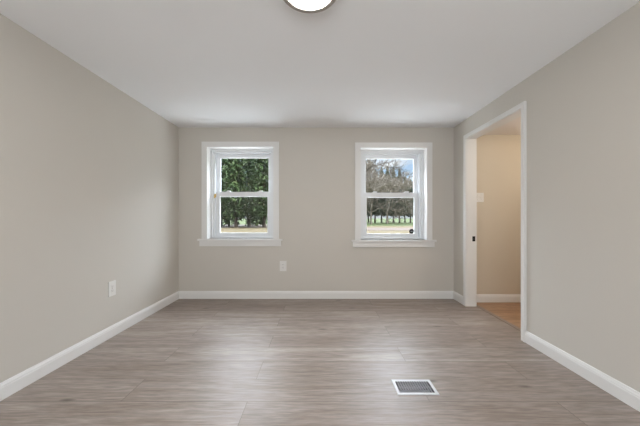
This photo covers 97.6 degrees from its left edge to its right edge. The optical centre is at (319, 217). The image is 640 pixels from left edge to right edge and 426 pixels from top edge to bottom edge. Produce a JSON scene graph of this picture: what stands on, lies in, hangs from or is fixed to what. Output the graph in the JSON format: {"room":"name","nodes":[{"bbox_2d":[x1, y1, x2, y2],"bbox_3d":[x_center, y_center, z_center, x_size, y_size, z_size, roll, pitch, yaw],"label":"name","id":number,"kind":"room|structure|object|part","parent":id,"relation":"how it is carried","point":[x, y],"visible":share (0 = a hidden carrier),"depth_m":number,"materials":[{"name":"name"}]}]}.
{"room":"empty room","nodes":[
{"label":"empty room","id":0,"kind":"room"},
{"bbox_2d":[0,14,178,382],"bbox_3d":[-2.040,0.083,1.035,0.260,2.609,5.490,0,0,0],"label":"wall","id":1,"kind":"structure","parent":0,"point":[89,173],"depth_m":2.16,"materials":[{"name":"beige paint"}]},
{"bbox_2d":[0,291,178,400],"bbox_3d":[-1.903,1.036,1.158,0.014,0.102,5.215,0,0,0],"label":"baseboard","id":2,"kind":"structure","parent":1,"relation":"attached to","point":[10,386],"depth_m":2.14,"materials":[{"name":"white paint"}]},
{"bbox_2d":[108,280,115,296],"bbox_3d":[-1.906,0.646,2.567,0.009,0.135,0.089,0,0,0],"label":"electrical outlet","id":3,"kind":"object","parent":1,"relation":"attached to","point":[112,284],"visible":1,"depth_m":2.56,"materials":[{"name":"white plastic"}]},
{"bbox_2d":[179,127,453,290],"bbox_3d":[-0.157,0.182,3.910,4.026,2.809,0.260,0,0,0],"label":"wall","id":4,"kind":"structure","parent":0,"point":[317,164],"depth_m":3.78,"materials":[{"name":"beige paint"}]},
{"bbox_2d":[197,142,281,245],"bbox_3d":[-1.073,-0.324,3.885,1.133,1.406,0.290,0,0,0],"label":"window","id":5,"kind":"structure","parent":4,"relation":"in","point":[212,152],"depth_m":3.85,"materials":[{"name":"white paint"}]},
{"bbox_3d":[-1.073,-0.338,3.955,0.897,1.242,0.150,0,0,0],"label":"frame","id":6,"kind":"part","parent":5,"relation":"part of","materials":[{"name":"white plastic"}]},
{"bbox_3d":[-1.073,-0.057,3.956,0.784,0.621,0.036,0,0,0],"label":"sash","id":7,"kind":"part","parent":5,"relation":"part of","materials":[{"name":"white plastic"}]},
{"bbox_3d":[-1.073,0.216,3.934,0.600,0.006,0.008,0,0,0],"label":"lift rail","id":8,"kind":"part","parent":5,"relation":"part of","materials":[{"name":"white plastic"}]},
{"bbox_3d":[-1.073,-0.605,3.996,0.784,0.607,0.032,0,0,0],"label":"sash","id":9,"kind":"part","parent":5,"relation":"part of","materials":[{"name":"white plastic"}]},
{"bbox_2d":[280,261,285,270],"bbox_3d":[-0.498,0.648,3.776,0.089,0.135,0.009,0,0,0],"label":"electrical outlet","id":10,"kind":"object","parent":4,"relation":"attached to","point":[282,263],"visible":1,"depth_m":3.77,"materials":[{"name":"white plastic"}]},
{"bbox_2d":[178,291,453,298],"bbox_3d":[-0.052,1.036,3.773,3.716,0.102,0.014,0,0,0],"label":"baseboard","id":11,"kind":"structure","parent":4,"relation":"attached to","point":[182,294],"depth_m":3.77,"materials":[{"name":"white paint"}]},
{"bbox_2d":[352,142,436,246],"bbox_3d":[0.992,-0.311,3.885,1.133,1.406,0.290,0,0,0],"label":"window","id":12,"kind":"structure","parent":4,"relation":"in","point":[420,152],"depth_m":3.85,"materials":[{"name":"white paint"}]},
{"bbox_3d":[0.992,-0.593,3.996,0.784,0.607,0.032,0,0,0],"label":"sash","id":13,"kind":"part","parent":12,"relation":"part of","materials":[{"name":"white plastic"}]},
{"bbox_3d":[0.992,-0.045,3.956,0.784,0.621,0.036,0,0,0],"label":"sash","id":14,"kind":"part","parent":12,"relation":"part of","materials":[{"name":"white plastic"}]},
{"bbox_3d":[0.992,-0.326,3.955,0.897,1.242,0.150,0,0,0],"label":"frame","id":15,"kind":"part","parent":12,"relation":"part of","materials":[{"name":"white plastic"}]},
{"bbox_2d":[0,299,639,425],"bbox_3d":[-0.003,1.117,1.165,3.855,0.060,5.270,0,0,0],"label":"floor","id":16,"kind":"structure","parent":0,"point":[189,362],"depth_m":1.93,"materials":[{"name":"grey laminate"}]},
{"bbox_2d":[391,380,438,394],"bbox_3d":[0.605,1.113,1.795,0.254,0.064,0.158,0,0,0],"label":"floor vent","id":17,"kind":"object","parent":16,"relation":"in","point":[402,387],"visible":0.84,"depth_m":1.83,"materials":[{"name":"white metal"}]},
{"bbox_2d":[477,305,520,330],"bbox_3d":[1.945,1.115,2.969,0.040,0.064,1.002,0,0,0],"label":"threshold","id":18,"kind":"structure","parent":16,"relation":"on","point":[478,306],"depth_m":3.02,"materials":[{"name":"wood"}]},
{"bbox_2d":[0,0,639,126],"bbox_3d":[-0.157,-1.282,1.165,4.026,0.120,5.750,0,0,0],"label":"ceiling","id":19,"kind":"structure","parent":0,"point":[192,63],"depth_m":2.07,"materials":[{"name":"paint"}]},
{"bbox_2d":[284,0,335,12],"bbox_3d":[-0.056,-1.197,1.455,0.306,0.050,0.306,0,0,0],"label":"ceiling light","id":20,"kind":"object","parent":19,"relation":"attached to","point":[304,6],"visible":1,"depth_m":1.54,"materials":[{"name":"white glass"}]},
{"bbox_2d":[290,0,328,8],"bbox_3d":[-0.056,-1.184,1.455,0.248,0.016,0.248,0,0,0],"label":"diffuser","id":21,"kind":"object","parent":20,"relation":"attached to","point":[294,4],"depth_m":1.54,"materials":[{"name":"white glass"}]},
{"bbox_2d":[477,135,520,293],"bbox_3d":[2.679,0.037,3.695,1.541,2.220,0.150,0,0,0],"label":"wall","id":22,"kind":"structure","parent":0,"point":[498,156],"depth_m":3.62,"materials":[{"name":"beige paint"}]},
{"bbox_2d":[477,193,483,201],"bbox_3d":[2.055,-0.265,3.611,0.117,0.120,0.019,0,0,0],"label":"light switch","id":23,"kind":"object","parent":22,"relation":"attached to","point":[480,196],"visible":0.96,"depth_m":3.61,"materials":[{"name":"white plastic"}]},
{"bbox_2d":[477,294,520,301],"bbox_3d":[2.615,1.036,3.613,1.371,0.102,0.014,0,0,0],"label":"baseboard","id":24,"kind":"structure","parent":22,"relation":"attached to","point":[480,297],"depth_m":3.60,"materials":[{"name":"white paint"}]},
{"bbox_2d":[477,302,520,328],"bbox_3d":[2.643,1.117,2.260,1.355,0.060,2.760,0,0,0],"label":"floor","id":25,"kind":"structure","parent":0,"point":[510,312],"depth_m":3.33,"materials":[{"name":"brown wood"}]},
{"bbox_2d":[485,116,520,134],"bbox_3d":[2.679,-1.223,2.260,1.541,0.300,3.020,0,0,0],"label":"ceiling","id":26,"kind":"structure","parent":0,"point":[513,127],"depth_m":3.39,"materials":[{"name":"paint"}]},
{"bbox_2d":[454,2,639,391],"bbox_3d":[1.857,-0.037,1.035,0.103,2.369,5.490,0,0,0],"label":"wall","id":27,"kind":"structure","parent":0,"point":[583,106],"depth_m":1.90,"materials":[{"name":"beige paint"}]},
{"bbox_2d":[453,291,462,303],"bbox_3d":[1.799,1.036,3.628,0.014,0.102,0.275,0,0,0],"label":"baseboard","id":28,"kind":"structure","parent":27,"relation":"attached to","point":[456,296],"depth_m":3.63,"materials":[{"name":"white paint"}]},
{"bbox_2d":[463,101,526,341],"bbox_3d":[1.857,0.032,2.969,0.143,2.110,1.042,0,0,0],"label":"door frame","id":29,"kind":"structure","parent":27,"relation":"in","point":[470,139],"depth_m":3.44,"materials":[{"name":"white paint"}]},
{"bbox_3d":[1.919,0.032,2.969,0.020,2.110,1.042,0,0,0],"label":"casing","id":30,"kind":"part","parent":29,"relation":"part of","materials":[{"name":"white paint"}]},
{"bbox_2d":[525,331,639,411],"bbox_3d":[1.799,1.036,0.499,0.014,0.102,3.898,0,0,0],"label":"baseboard","id":31,"kind":"structure","parent":27,"relation":"attached to","point":[626,394],"depth_m":1.87,"materials":[{"name":"white paint"}]},
{"label":"outside","id":32,"kind":"structure","parent":0,"visible":0},
{"bbox_2d":[221,219,413,233],"bbox_3d":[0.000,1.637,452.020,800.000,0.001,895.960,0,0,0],"label":"ground","id":33,"kind":"structure","parent":32,"point":[378,224],"depth_m":43.66,"materials":[{"name":"green plant"}]},
{"bbox_2d":[221,224,266,227],"bbox_3d":[-14.000,1.617,59.549,24.000,0.001,26.079,0,0,0],"label":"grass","id":34,"kind":"structure","parent":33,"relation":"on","point":[239,225],"depth_m":53.27,"materials":[{"name":"green plant"}]},
{"bbox_2d":[221,158,229,226],"bbox_3d":[-18.379,-7.236,51.935,5.926,17.768,5.765,0,0,11],"label":"evergreen tree","id":35,"kind":"object","parent":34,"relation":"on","point":[223,162],"visible":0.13,"depth_m":51.46,"materials":[{"name":"green plant"}]},
{"bbox_2d":[223,160,239,225],"bbox_3d":[-18.426,-6.695,57.236,7.125,16.748,6.963,0,0,-34],"label":"evergreen tree","id":36,"kind":"object","parent":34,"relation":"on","point":[226,221],"visible":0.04,"depth_m":56.33,"materials":[{"name":"green plant"}]},
{"bbox_2d":[221,158,252,226],"bbox_3d":[-14.636,-6.906,48.472,5.834,17.092,5.698,0,0,24],"label":"evergreen tree","id":37,"kind":"object","parent":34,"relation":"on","point":[233,169],"visible":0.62,"depth_m":47.74,"materials":[{"name":"green plant"}]},
{"bbox_2d":[234,158,258,226],"bbox_3d":[-13.169,-7.201,51.969,6.112,17.707,5.692,0,0,-44],"label":"evergreen tree","id":38,"kind":"object","parent":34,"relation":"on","point":[249,161],"visible":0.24,"depth_m":51.26,"materials":[{"name":"green plant"}]},
{"bbox_2d":[245,159,266,225],"bbox_3d":[-13.404,-6.502,57.887,6.808,17.009,6.828,0,0,-25],"label":"evergreen tree","id":39,"kind":"object","parent":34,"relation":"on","point":[252,222],"visible":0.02,"depth_m":57.10,"materials":[{"name":"green plant"}]},
{"bbox_2d":[248,158,268,226],"bbox_3d":[-9.763,-6.890,48.580,6.060,17.081,6.332,0,0,0],"label":"evergreen tree","id":40,"kind":"object","parent":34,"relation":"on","point":[261,176],"visible":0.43,"depth_m":47.69,"materials":[{"name":"green plant"}]},
{"bbox_2d":[367,169,381,222],"bbox_3d":[18.146,-7.314,92.982,6.139,17.912,6.133,0,0,0],"label":"pine tree","id":41,"kind":"object","parent":33,"relation":"on","point":[375,213],"visible":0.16,"depth_m":92.28,"materials":[{"name":"green plant"}]},
{"bbox_2d":[377,168,388,222],"bbox_3d":[22.010,-8.295,99.443,5.968,19.872,6.278,0,0,0],"label":"pine tree","id":42,"kind":"object","parent":33,"relation":"on","point":[380,168],"visible":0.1,"depth_m":99.22,"materials":[{"name":"green plant"}]},
{"bbox_2d":[366,159,406,185],"bbox_3d":[3.511,-5.090,25.728,10.062,13.467,10.473,0,0,39],"label":"bare tree","id":43,"kind":"object","parent":33,"relation":"on","point":[375,159],"visible":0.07,"depth_m":25.38,"materials":[{"name":"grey plant"}]},
{"bbox_2d":[379,166,395,216],"bbox_3d":[22.649,-7.920,94.150,5.799,19.117,6.408,0,0,0],"label":"pine tree","id":44,"kind":"object","parent":33,"relation":"on","point":[386,171],"visible":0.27,"depth_m":93.46,"materials":[{"name":"green plant"}]},
{"bbox_2d":[366,159,413,223],"bbox_3d":[14.127,-7.865,73.311,27.770,19.005,21.519,0,0,0],"label":"bare tree","id":45,"kind":"object","parent":33,"relation":"on","point":[370,162],"visible":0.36,"depth_m":71.98,"materials":[{"name":"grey plant"}]},
{"bbox_2d":[366,159,413,223],"bbox_3d":[20.396,-6.773,81.346,26.098,22.573,21.734,0,0,0],"label":"bare tree","id":46,"kind":"object","parent":33,"relation":"on","point":[396,180],"visible":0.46,"depth_m":80.33,"materials":[{"name":"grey plant"}]},
{"bbox_2d":[367,228,413,229],"bbox_3d":[34.000,1.607,41.290,64.000,0.001,11.544,0,0,0],"label":"driveway","id":47,"kind":"structure","parent":33,"relation":"on","point":[367,228],"depth_m":42.85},
{"bbox_2d":[391,168,400,222],"bbox_3d":[26.412,-8.479,100.455,5.978,20.249,6.253,0,0,0],"label":"pine tree","id":48,"kind":"object","parent":33,"relation":"on","point":[394,175],"visible":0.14,"depth_m":100.20,"materials":[{"name":"green plant"}]},
{"bbox_2d":[392,169,406,222],"bbox_3d":[27.119,-7.633,95.262,6.332,18.540,6.258,0,0,0],"label":"pine tree","id":49,"kind":"object","parent":33,"relation":"on","point":[399,173],"visible":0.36,"depth_m":94.58,"materials":[{"name":"green plant"}]},
{"bbox_2d":[403,179,413,222],"bbox_3d":[31.196,-5.836,95.872,5.843,14.970,5.735,0,0,0],"label":"pine tree","id":50,"kind":"object","parent":33,"relation":"on","point":[408,188],"visible":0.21,"depth_m":95.68,"materials":[{"name":"green plant"}]}
]}

